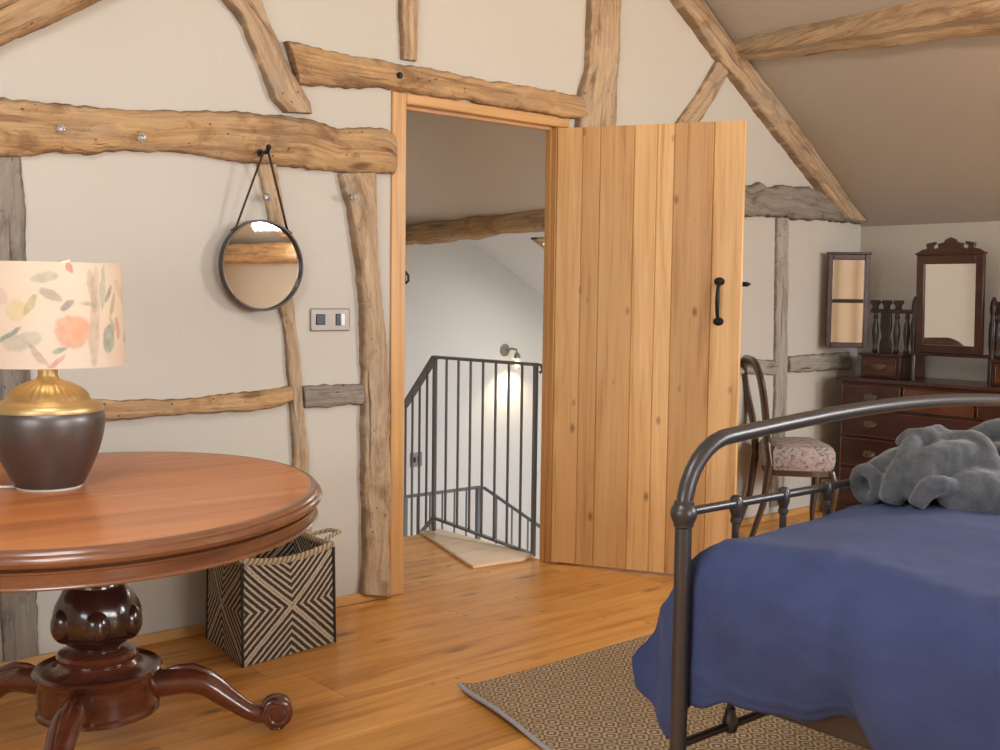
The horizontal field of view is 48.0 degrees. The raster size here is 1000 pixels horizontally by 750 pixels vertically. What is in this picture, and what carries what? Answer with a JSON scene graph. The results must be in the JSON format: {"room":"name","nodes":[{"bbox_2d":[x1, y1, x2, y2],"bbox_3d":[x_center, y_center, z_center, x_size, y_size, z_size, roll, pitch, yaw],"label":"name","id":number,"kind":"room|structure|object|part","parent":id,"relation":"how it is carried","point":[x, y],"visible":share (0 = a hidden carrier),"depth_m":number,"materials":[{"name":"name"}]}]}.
{"room":"bedroom","nodes":[
{"label":"bedroom","id":0,"kind":"room"},
{"bbox_2d":[0,510,822,749],"bbox_3d":[2.019,1.193,1.525,7.160,0.100,9.570,-3,5,-41],"label":"floor","id":1,"kind":"structure","parent":0,"point":[393,669],"depth_m":3.75,"materials":[{"name":"brown wood"}]},
{"bbox_2d":[0,452,321,749],"bbox_3d":[-1.087,0.650,3.029,1.307,0.690,1.382,-3,5,-41],"label":"pedestal table","id":2,"kind":"object","parent":1,"relation":"on","point":[135,516],"visible":0.96,"depth_m":2.91,"materials":[{"name":"brown wood"}]},
{"bbox_2d":[0,259,125,491],"bbox_3d":[-1.339,-0.005,3.043,0.658,0.610,0.401,2,4,13],"label":"table lamp","id":3,"kind":"object","parent":2,"relation":"on","point":[54,316],"visible":1,"depth_m":2.89,"materials":[{"name":"beige fabric"}]},
{"bbox_3d":[-1.496,0.299,2.967,0.421,0.009,0.033,0,4,-6],"label":"power cord","id":4,"kind":"part","parent":3,"relation":"part of","materials":[{"name":"beige plastic"}]},
{"bbox_3d":[-1.210,-0.297,2.992,0.381,0.003,0.381,-3,5,-41],"label":"shade trim","id":5,"kind":"part","parent":3,"relation":"part of","materials":[{"name":"beige fabric"}]},
{"bbox_3d":[-1.214,-0.029,3.011,0.401,0.003,0.401,-3,5,-41],"label":"shade trim","id":6,"kind":"part","parent":3,"relation":"part of","materials":[{"name":"beige fabric"}]},
{"bbox_3d":[-1.212,-0.163,3.002,0.400,0.268,0.400,-3,5,-41],"label":"lamp shade","id":7,"kind":"part","parent":3,"relation":"part of","materials":[{"name":"fabric"}]},
{"bbox_3d":[-1.083,0.326,3.006,1.313,0.040,1.388,-3,5,-41],"label":"tabletop moulding","id":8,"kind":"part","parent":2,"relation":"part of","materials":[{"name":"brown wood"}]},
{"bbox_2d":[206,528,341,667],"bbox_3d":[-0.789,0.751,3.947,0.365,0.362,0.541,4,6,43],"label":"woven basket","id":9,"kind":"object","parent":1,"relation":"on","point":[280,601],"visible":0.79,"depth_m":3.78,"materials":[{"name":"wicker"}]},
{"bbox_3d":[-0.634,0.587,4.082,0.123,0.049,0.127,-3,5,-41],"label":"rope handle","id":10,"kind":"part","parent":9,"relation":"part of","materials":[{"name":"fabric"}]},
{"bbox_2d":[337,173,391,595],"bbox_3d":[-0.530,0.055,4.399,0.244,1.676,0.081,-3,5,-41],"label":"timber","id":11,"kind":"structure","parent":1,"relation":"on","point":[375,479],"depth_m":4.39,"materials":[{"name":"brown wood"}]},
{"bbox_2d":[349,193,357,200],"bbox_3d":[-0.555,-0.675,4.252,0.030,0.030,0.032,-3,5,-41],"label":"knob","id":12,"kind":"object","parent":11,"relation":"attached to","point":[353,196],"visible":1,"depth_m":4.24,"materials":[{"name":"white metal"}]},
{"bbox_2d":[404,355,541,556],"bbox_3d":[-0.226,0.472,5.686,0.169,1.136,1.204,-2,5,-37],"label":"stair railing","id":13,"kind":"object","parent":1,"relation":"on","point":[432,362],"visible":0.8,"depth_m":5.55,"materials":[{"name":"grey metal"}]},
{"bbox_3d":[-0.220,0.063,5.657,0.169,0.316,1.204,-2,5,-37],"label":"rail","id":14,"kind":"part","parent":13,"relation":"part of","materials":[{"name":"grey metal"}]},
{"bbox_3d":[-0.241,0.883,5.719,0.146,0.311,1.183,-2,5,-36],"label":"rail","id":15,"kind":"part","parent":13,"relation":"part of","materials":[{"name":"grey metal"}]},
{"bbox_2d":[420,528,532,568],"bbox_3d":[-0.207,0.831,5.396,0.368,0.016,0.770,-3,5,-41],"label":"doormat","id":16,"kind":"object","parent":1,"relation":"on","point":[476,553],"visible":1,"depth_m":5.31,"materials":[{"name":"beige fabric"}]},
{"bbox_2d":[457,634,870,749],"bbox_3d":[1.269,0.999,3.174,2.719,0.029,2.274,-3,5,-41],"label":"area rug","id":17,"kind":"object","parent":1,"relation":"on","point":[591,700],"visible":0.35,"depth_m":3.27,"materials":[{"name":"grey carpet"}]},
{"bbox_2d":[669,393,999,749],"bbox_3d":[1.769,0.458,2.366,1.933,1.217,2.057,-3,5,-41],"label":"bed","id":18,"kind":"object","parent":17,"relation":"on","point":[683,513],"visible":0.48,"depth_m":2.56,"materials":[{"name":"grey paint"}]},
{"bbox_3d":[1.113,0.803,3.150,1.872,0.021,0.020,-3,5,-41],"label":"rail","id":19,"kind":"part","parent":18,"relation":"part of","materials":[{"name":"black metal"}]},
{"bbox_3d":[1.120,0.272,3.112,1.872,0.021,0.020,-3,5,-41],"label":"rail","id":20,"kind":"part","parent":18,"relation":"part of","materials":[{"name":"black metal"}]},
{"bbox_3d":[1.119,0.744,1.823,0.036,0.080,2.008,-3,5,-41],"label":"rail","id":21,"kind":"part","parent":18,"relation":"part of","materials":[{"name":"brown paint"}]},
{"bbox_3d":[1.787,0.570,2.351,1.672,0.180,1.898,-3,5,-41],"label":"mattress","id":22,"kind":"object","parent":18,"relation":"on","visible":0},
{"bbox_2d":[632,500,999,749],"bbox_3d":[1.532,0.603,2.593,1.856,0.522,1.764,-3,5,-41],"label":"duvet","id":23,"kind":"object","parent":22,"relation":"on","point":[882,616],"visible":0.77,"depth_m":2.29,"materials":[{"name":"blue fabric"}]},
{"bbox_2d":[850,418,999,513],"bbox_3d":[1.227,0.244,2.867,0.643,0.254,0.342,1,4,9],"label":"throw","id":24,"kind":"object","parent":23,"relation":"on","point":[959,470],"visible":0.96,"depth_m":2.79,"materials":[{"name":"grey fabric"}]},
{"bbox_2d":[739,355,839,536],"bbox_3d":[1.496,0.367,5.836,0.459,0.935,0.435,1,4,-1],"label":"chair","id":25,"kind":"object","parent":1,"relation":"on","point":[815,459],"visible":0.73,"depth_m":5.68,"materials":[{"name":"fabric"}]},
{"bbox_3d":[1.320,0.616,6.003,0.117,0.406,0.038,1,4,-1],"label":"leg","id":26,"kind":"part","parent":25,"relation":"part of","materials":[{"name":"brown wood"}]},
{"bbox_3d":[1.324,0.637,5.703,0.117,0.406,0.038,1,4,-1],"label":"leg","id":27,"kind":"part","parent":25,"relation":"part of","materials":[{"name":"brown wood"}]},
{"bbox_3d":[1.534,0.485,5.845,0.316,0.037,0.352,1,4,-1],"label":"seat rail","id":28,"kind":"part","parent":25,"relation":"part of","materials":[{"name":"brown wood"}]},
{"bbox_2d":[758,437,835,470],"bbox_3d":[1.535,0.401,5.839,0.352,0.145,0.389,1,4,-1],"label":"seat cushion","id":29,"kind":"object","parent":25,"relation":"on","point":[774,453],"depth_m":5.67,"materials":[{"name":"fabric"}]},
{"bbox_3d":[1.688,0.643,6.020,0.069,0.363,0.050,-3,6,-43],"label":"leg","id":30,"kind":"part","parent":25,"relation":"part of","materials":[{"name":"brown wood"}]},
{"bbox_3d":[1.691,0.666,5.698,0.069,0.363,0.050,4,5,41],"label":"leg","id":31,"kind":"part","parent":25,"relation":"part of","materials":[{"name":"brown wood"}]},
{"bbox_2d":[825,237,999,511],"bbox_3d":[2.419,0.049,6.002,0.428,1.556,1.360,-3,5,-41],"label":"chest","id":32,"kind":"object","parent":1,"relation":"on","point":[948,308],"visible":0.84,"depth_m":6.06,"materials":[{"name":"brown wood"}]},
{"bbox_2d":[831,260,864,342],"bbox_3d":[1.965,-0.417,6.345,0.184,0.473,0.004,1,4,4],"label":"mirror glass","id":33,"kind":"object","parent":32,"relation":"attached to","point":[847,276],"depth_m":6.34,"materials":[{"name":"white"}]},
{"bbox_3d":[1.964,-0.425,6.342,0.248,0.537,0.032,1,4,4],"label":"wing mirror frame","id":34,"kind":"part","parent":32,"relation":"part of","materials":[{"name":"brown wood"}]},
{"bbox_3d":[2.294,0.642,5.914,0.034,0.184,1.130,-3,5,-41],"label":"drawer","id":35,"kind":"part","parent":32,"relation":"part of","materials":[{"name":"brown wood"}]},
{"bbox_3d":[2.024,0.434,6.173,0.024,0.042,0.084,-3,5,-41],"label":"drop handle","id":36,"kind":"part","parent":32,"relation":"part of","materials":[{"name":"gold metal"}]},
{"bbox_3d":[2.297,0.456,5.901,0.034,0.156,1.130,-3,5,-41],"label":"drawer","id":37,"kind":"part","parent":32,"relation":"part of","materials":[{"name":"brown wood"}]},
{"bbox_3d":[2.026,0.271,6.162,0.024,0.042,0.084,-3,5,-41],"label":"drop handle","id":38,"kind":"part","parent":32,"relation":"part of","materials":[{"name":"gold metal"}]},
{"bbox_3d":[2.026,0.123,6.154,0.024,0.042,0.084,-3,5,-41],"label":"drop handle","id":39,"kind":"part","parent":32,"relation":"part of","materials":[{"name":"gold metal"}]},
{"bbox_3d":[2.047,0.121,6.173,0.034,0.124,0.352,-3,5,-41],"label":"drawer","id":40,"kind":"part","parent":32,"relation":"part of","materials":[{"name":"brown wood"}]},
{"bbox_3d":[2.101,-0.044,6.226,0.024,0.042,0.084,-3,5,-41],"label":"drop handle","id":41,"kind":"part","parent":32,"relation":"part of","materials":[{"name":"gold metal"}]},
{"bbox_3d":[2.123,-0.046,6.245,0.034,0.095,0.200,-3,5,-41],"label":"glove drawer","id":42,"kind":"part","parent":32,"relation":"part of","materials":[{"name":"red wood"}]},
{"bbox_3d":[2.174,-0.379,6.231,0.024,0.072,0.254,-3,5,-41],"label":"gallery rail","id":43,"kind":"part","parent":32,"relation":"part of","materials":[{"name":"brown wood"}]},
{"bbox_3d":[2.299,0.293,5.889,0.034,0.140,1.130,-3,5,-41],"label":"drawer","id":44,"kind":"part","parent":32,"relation":"part of","materials":[{"name":"brown wood"}]},
{"bbox_3d":[2.301,0.145,5.879,0.034,0.124,0.390,-3,5,-41],"label":"drawer","id":45,"kind":"part","parent":32,"relation":"part of","materials":[{"name":"red wood"}]},
{"bbox_2d":[923,264,975,346],"bbox_3d":[2.376,-0.371,5.930,0.019,0.438,0.294,-3,5,-41],"label":"mirror glass","id":46,"kind":"object","parent":32,"relation":"attached to","point":[949,290],"depth_m":5.93,"materials":[{"name":"white"}]},
{"bbox_3d":[2.374,-0.419,5.924,0.048,0.612,0.386,-3,5,-41],"label":"mirror frame","id":47,"kind":"part","parent":32,"relation":"part of","materials":[{"name":"brown wood"}]},
{"bbox_2d":[909,296,996,384],"bbox_3d":[2.406,-0.188,5.971,0.040,0.455,0.474,-3,5,-41],"label":"mirror","id":48,"kind":"object","parent":32,"relation":"on","point":[947,320],"depth_m":5.93,"materials":[{"name":"brown wood"}]},
{"bbox_3d":[2.554,0.169,5.585,0.034,0.124,0.352,-3,5,-41],"label":"drawer","id":49,"kind":"part","parent":32,"relation":"part of","materials":[{"name":"brown wood"}]},
{"bbox_3d":[2.634,-0.335,5.696,0.024,0.072,0.250,-3,5,-41],"label":"gallery rail","id":50,"kind":"part","parent":32,"relation":"part of","materials":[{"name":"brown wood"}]},
{"bbox_3d":[2.611,0.001,5.678,0.034,0.095,0.200,-3,5,-41],"label":"glove drawer","id":51,"kind":"part","parent":32,"relation":"part of","materials":[{"name":"red wood"}]},
{"bbox_2d":[0,0,860,661],"bbox_3d":[-0.522,-1.105,4.361,7.160,4.016,0.055,-3,5,-41],"label":"wall","id":52,"kind":"structure","parent":0,"point":[166,218],"depth_m":4.10,"materials":[{"name":"paint"}]},
{"bbox_2d":[0,157,38,661],"bbox_3d":[-1.557,0.151,3.543,0.169,1.668,0.052,-3,5,-41],"label":"timber","id":53,"kind":"structure","parent":52,"relation":"attached to","point":[18,611],"depth_m":3.53,"materials":[{"name":"grey wood"}]},
{"bbox_2d":[0,0,101,46],"bbox_3d":[-1.534,-1.061,3.404,1.024,0.842,0.141,-3,5,-41],"label":"timber","id":54,"kind":"structure","parent":52,"relation":"attached to","point":[18,18],"depth_m":3.43,"materials":[{"name":"brown wood"}]},
{"bbox_2d":[0,593,389,666],"bbox_3d":[-1.806,0.943,3.377,3.581,0.038,0.016,-3,5,-41],"label":"baseboard","id":55,"kind":"structure","parent":52,"relation":"attached to","point":[197,629],"depth_m":3.94,"materials":[{"name":"brown wood"}]},
{"bbox_2d":[98,386,293,420],"bbox_3d":[-1.145,0.102,3.882,0.951,0.089,0.068,-3,5,-41],"label":"timber","id":56,"kind":"structure","parent":52,"relation":"attached to","point":[244,401],"depth_m":3.93,"materials":[{"name":"brown wood"}]},
{"bbox_2d":[0,97,397,173],"bbox_3d":[-1.778,-0.774,3.255,3.574,0.252,0.084,-3,5,-41],"label":"timber","id":57,"kind":"structure","parent":52,"relation":"attached to","point":[27,128],"depth_m":3.85,"materials":[{"name":"brown wood"}]},
{"bbox_2d":[56,124,65,132],"bbox_3d":[-1.382,-0.776,3.534,0.030,0.030,0.032,-3,5,-41],"label":"knob","id":58,"kind":"object","parent":57,"relation":"attached to","point":[61,128],"visible":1,"depth_m":3.52,"materials":[{"name":"white metal"}]},
{"bbox_2d":[137,133,145,141],"bbox_3d":[-1.184,-0.783,3.703,0.030,0.030,0.032,-3,5,-41],"label":"knob","id":59,"kind":"object","parent":57,"relation":"attached to","point":[141,137],"visible":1,"depth_m":3.69,"materials":[{"name":"white metal"}]},
{"bbox_2d":[257,144,270,156],"bbox_3d":[-0.834,-0.795,3.980,0.028,0.040,0.074,-3,5,-41],"label":"hook","id":60,"kind":"object","parent":57,"relation":"attached to","point":[268,146],"visible":0.96,"depth_m":3.96,"materials":[{"name":"black metal"}]},
{"bbox_2d":[218,149,302,310],"bbox_3d":[-0.845,-0.515,4.012,0.327,0.573,0.060,-3,5,-41],"label":"round mirror","id":61,"kind":"object","parent":60,"relation":"hanging from","point":[260,262],"visible":1,"depth_m":4.03,"materials":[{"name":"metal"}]},
{"bbox_3d":[-0.855,-0.393,4.031,0.327,0.327,0.033,-3,5,-41],"label":"frame","id":62,"kind":"part","parent":61,"relation":"part of","materials":[{"name":"brown metal"}]},
{"bbox_2d":[224,222,298,307],"bbox_3d":[-0.857,-0.393,4.033,0.308,0.308,0.007,-3,5,-41],"label":"mirror glass","id":63,"kind":"object","parent":61,"relation":"attached to","point":[261,259],"depth_m":4.03,"materials":[{"name":"white"}]},
{"bbox_2d":[221,0,311,113],"bbox_3d":[-0.956,-1.440,3.912,0.678,0.986,0.076,-3,5,-41],"label":"timber","id":64,"kind":"structure","parent":57,"relation":"on","point":[284,90],"depth_m":4.02,"materials":[{"name":"brown wood"}]},
{"bbox_2d":[256,164,311,534],"bbox_3d":[-0.801,-0.012,4.173,0.228,1.520,0.063,-3,5,-41],"label":"timber","id":65,"kind":"structure","parent":52,"relation":"attached to","point":[299,441],"depth_m":4.17,"materials":[{"name":"brown wood"}]},
{"bbox_2d":[262,193,271,200],"bbox_3d":[-0.837,-0.640,4.034,0.030,0.030,0.032,-3,5,-41],"label":"knob","id":66,"kind":"object","parent":65,"relation":"attached to","point":[267,196],"visible":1,"depth_m":4.02,"materials":[{"name":"white metal"}]},
{"bbox_2d":[310,308,349,330],"bbox_3d":[-0.647,-0.211,4.281,0.175,0.086,0.014,-3,5,-41],"label":"light switch","id":67,"kind":"object","parent":52,"relation":"attached to","point":[321,319],"visible":1,"depth_m":4.28,"materials":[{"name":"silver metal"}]},
{"bbox_2d":[302,384,364,407],"bbox_3d":[-0.646,0.078,4.313,0.270,0.092,0.063,-3,5,-41],"label":"timber","id":68,"kind":"structure","parent":52,"relation":"attached to","point":[323,395],"depth_m":4.29,"materials":[{"name":"grey wood"}]},
{"bbox_2d":[283,41,587,118],"bbox_3d":[-0.205,-1.167,4.580,1.527,0.150,0.079,-3,5,-41],"label":"timber","id":69,"kind":"structure","parent":52,"relation":"attached to","point":[311,66],"depth_m":4.44,"materials":[{"name":"brown wood"}]},
{"bbox_2d":[397,72,402,78],"bbox_3d":[-0.390,-1.167,4.371,0.026,0.022,0.018,-3,5,-41],"label":"bolt","id":70,"kind":"object","parent":69,"relation":"attached to","point":[399,74],"visible":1,"depth_m":4.37,"materials":[{"name":"black metal"}]},
{"bbox_2d":[398,0,418,61],"bbox_3d":[-0.362,-1.842,4.397,0.108,1.201,0.067,-3,5,-41],"label":"timber","id":71,"kind":"structure","parent":69,"relation":"on","point":[407,9],"depth_m":4.41,"materials":[{"name":"brown wood"}]},
{"bbox_2d":[389,91,568,595],"bbox_3d":[-0.088,-0.129,4.807,0.965,2.016,0.076,-3,5,-41],"label":"door frame","id":72,"kind":"structure","parent":52,"relation":"attached to","point":[401,102],"depth_m":4.56,"materials":[{"name":"brown wood"}]},
{"bbox_2d":[574,0,621,127],"bbox_3d":[0.458,-1.716,5.102,0.289,1.247,0.083,-3,5,-41],"label":"timber","id":73,"kind":"structure","parent":52,"relation":"attached to","point":[597,87],"depth_m":5.08,"materials":[{"name":"brown wood"}]},
{"bbox_2d":[551,120,750,573],"bbox_3d":[0.647,-0.106,4.906,0.862,1.953,0.107,2,4,20],"label":"door","id":74,"kind":"structure","parent":52,"relation":"in","point":[650,227],"depth_m":4.91,"materials":[{"name":"brown wood"}]},
{"bbox_3d":[0.921,-0.312,4.763,0.046,0.207,0.056,3,5,32],"label":"pull handle","id":75,"kind":"part","parent":74,"relation":"part of","materials":[{"name":"black metal"}]},
{"bbox_2d":[675,62,727,122],"bbox_3d":[0.970,-1.346,5.586,0.499,0.454,0.065,-3,5,-41],"label":"timber","id":76,"kind":"structure","parent":52,"relation":"attached to","point":[696,109],"depth_m":5.59,"materials":[{"name":"brown wood"}]},
{"bbox_2d":[740,359,776,374],"bbox_3d":[1.361,-0.042,6.032,0.370,0.098,0.060,-3,5,-41],"label":"timber","id":77,"kind":"structure","parent":52,"relation":"attached to","point":[769,367],"depth_m":6.06,"materials":[{"name":"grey wood"}]},
{"bbox_2d":[669,0,865,220],"bbox_3d":[0.978,-1.819,5.523,3.072,1.955,0.111,-3,5,-41],"label":"timber","id":78,"kind":"structure","parent":52,"relation":"attached to","point":[697,14],"depth_m":5.86,"materials":[{"name":"brown wood"}]},
{"bbox_2d":[769,218,788,506],"bbox_3d":[1.533,-0.064,6.180,0.146,1.589,0.058,-3,5,-41],"label":"timber","id":79,"kind":"structure","parent":52,"relation":"attached to","point":[781,279],"depth_m":6.14,"materials":[{"name":"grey wood"}]},
{"bbox_2d":[744,182,863,223],"bbox_3d":[1.645,-0.944,6.182,1.206,0.199,0.091,-3,5,-41],"label":"timber","id":80,"kind":"structure","parent":52,"relation":"attached to","point":[806,203],"depth_m":6.08,"materials":[{"name":"grey wood"}]},
{"bbox_2d":[787,351,851,372],"bbox_3d":[1.811,-0.074,6.410,0.611,0.108,0.071,-3,5,-41],"label":"timber","id":81,"kind":"structure","parent":52,"relation":"attached to","point":[839,360],"depth_m":6.39,"materials":[{"name":"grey wood"}]},
{"bbox_2d":[406,111,545,225],"bbox_3d":[-0.666,-1.523,5.537,1.800,1.520,2.025,-3,5,-41],"label":"ceiling","id":82,"kind":"structure","parent":0,"point":[457,168],"depth_m":5.77,"materials":[{"name":"paint"}]},
{"bbox_2d":[406,209,544,244],"bbox_3d":[-0.020,-0.809,6.133,0.161,0.179,1.915,-3,5,-41],"label":"timber","id":83,"kind":"structure","parent":82,"relation":"attached to","point":[475,227],"depth_m":6.17,"materials":[{"name":"brown wood"}]},
{"bbox_2d":[404,239,555,562],"bbox_3d":[-0.587,-0.087,7.063,3.900,4.600,0.100,-3,5,-41],"label":"wall","id":84,"kind":"structure","parent":0,"point":[460,301],"depth_m":7.35,"materials":[{"name":"paint"}]},
{"bbox_2d":[410,452,421,466],"bbox_3d":[-0.528,0.534,7.090,0.090,0.090,0.013,-3,5,-41],"label":"socket plate","id":85,"kind":"object","parent":84,"relation":"attached to","point":[415,455],"visible":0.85,"depth_m":7.09,"materials":[{"name":"silver metal"}]},
{"bbox_2d":[500,344,521,369],"bbox_3d":[0.089,-0.123,7.500,0.155,0.167,0.096,3,5,29],"label":"wall sconce","id":86,"kind":"object","parent":84,"relation":"attached to","point":[504,349],"visible":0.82,"depth_m":7.48,"materials":[{"name":"silver metal"}]},
{"bbox_3d":[0.085,-0.146,7.492,0.105,0.074,0.043,2,4,16],"label":"arm","id":87,"kind":"part","parent":86,"relation":"part of","materials":[{"name":"silver metal"}]},
{"bbox_3d":[0.114,-0.080,7.488,0.096,0.085,0.096,-3,5,-41],"label":"lamp shade","id":88,"kind":"part","parent":86,"relation":"part of","materials":[{"name":"clear glass"}]},
{"bbox_2d":[467,232,543,294],"bbox_3d":[0.763,-0.632,6.841,2.100,1.182,2.025,-3,5,-41],"label":"ceiling","id":89,"kind":"structure","parent":0,"point":[516,252],"depth_m":7.20,"materials":[{"name":"paint"}]},
{"bbox_2d":[531,237,543,248],"bbox_3d":[0.747,-0.669,6.742,0.750,0.504,0.850,-3,5,-41],"label":"window","id":90,"kind":"structure","parent":89,"relation":"attached to","point":[538,240],"depth_m":6.79,"materials":[{"name":"brown wood"}]},
{"bbox_2d":[704,0,999,226],"bbox_3d":[3.642,-1.746,2.142,3.480,2.414,8.755,-3,5,-41],"label":"ceiling","id":91,"kind":"structure","parent":0,"point":[910,134],"depth_m":5.64,"materials":[{"name":"paint"}]},
{"bbox_2d":[733,0,999,60],"bbox_3d":[2.897,-1.466,3.780,0.254,0.247,5.170,-3,5,-41],"label":"timber","id":92,"kind":"structure","parent":91,"relation":"attached to","point":[916,21],"depth_m":5.04,"materials":[{"name":"brown wood"}]},
{"bbox_2d":[856,221,999,381],"bbox_3d":[4.982,0.201,3.455,0.120,1.682,8.755,-3,5,-41],"label":"wall","id":93,"kind":"structure","parent":0,"point":[893,263],"depth_m":6.39,"materials":[{"name":"paint"}]},
{"bbox_2d":[741,502,837,525],"bbox_3d":[3.995,1.066,2.707,2.414,0.038,8.600,-3,5,-41],"label":"baseboard","id":94,"kind":"structure","parent":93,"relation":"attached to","point":[802,510],"depth_m":6.24,"materials":[{"name":"brown wood"}]},
{"bbox_3d":[0.505,2.199,6.839,2.500,0.100,1.945,-3,5,-41],"label":"floor","id":95,"kind":"structure","parent":0,"visible":0},
{"bbox_2d":[404,486,539,550],"bbox_3d":[-0.023,1.438,6.060,0.580,1.516,0.965,-3,5,-41],"label":"railing","id":96,"kind":"object","parent":95,"relation":"on","point":[477,488],"visible":0.29,"depth_m":6.37,"materials":[{"name":"grey metal"}]},
{"bbox_3d":[-0.015,0.834,6.016,0.580,0.306,0.963,-3,5,-41],"label":"rail","id":97,"kind":"part","parent":96,"relation":"part of","materials":[{"name":"grey metal"}]}
]}

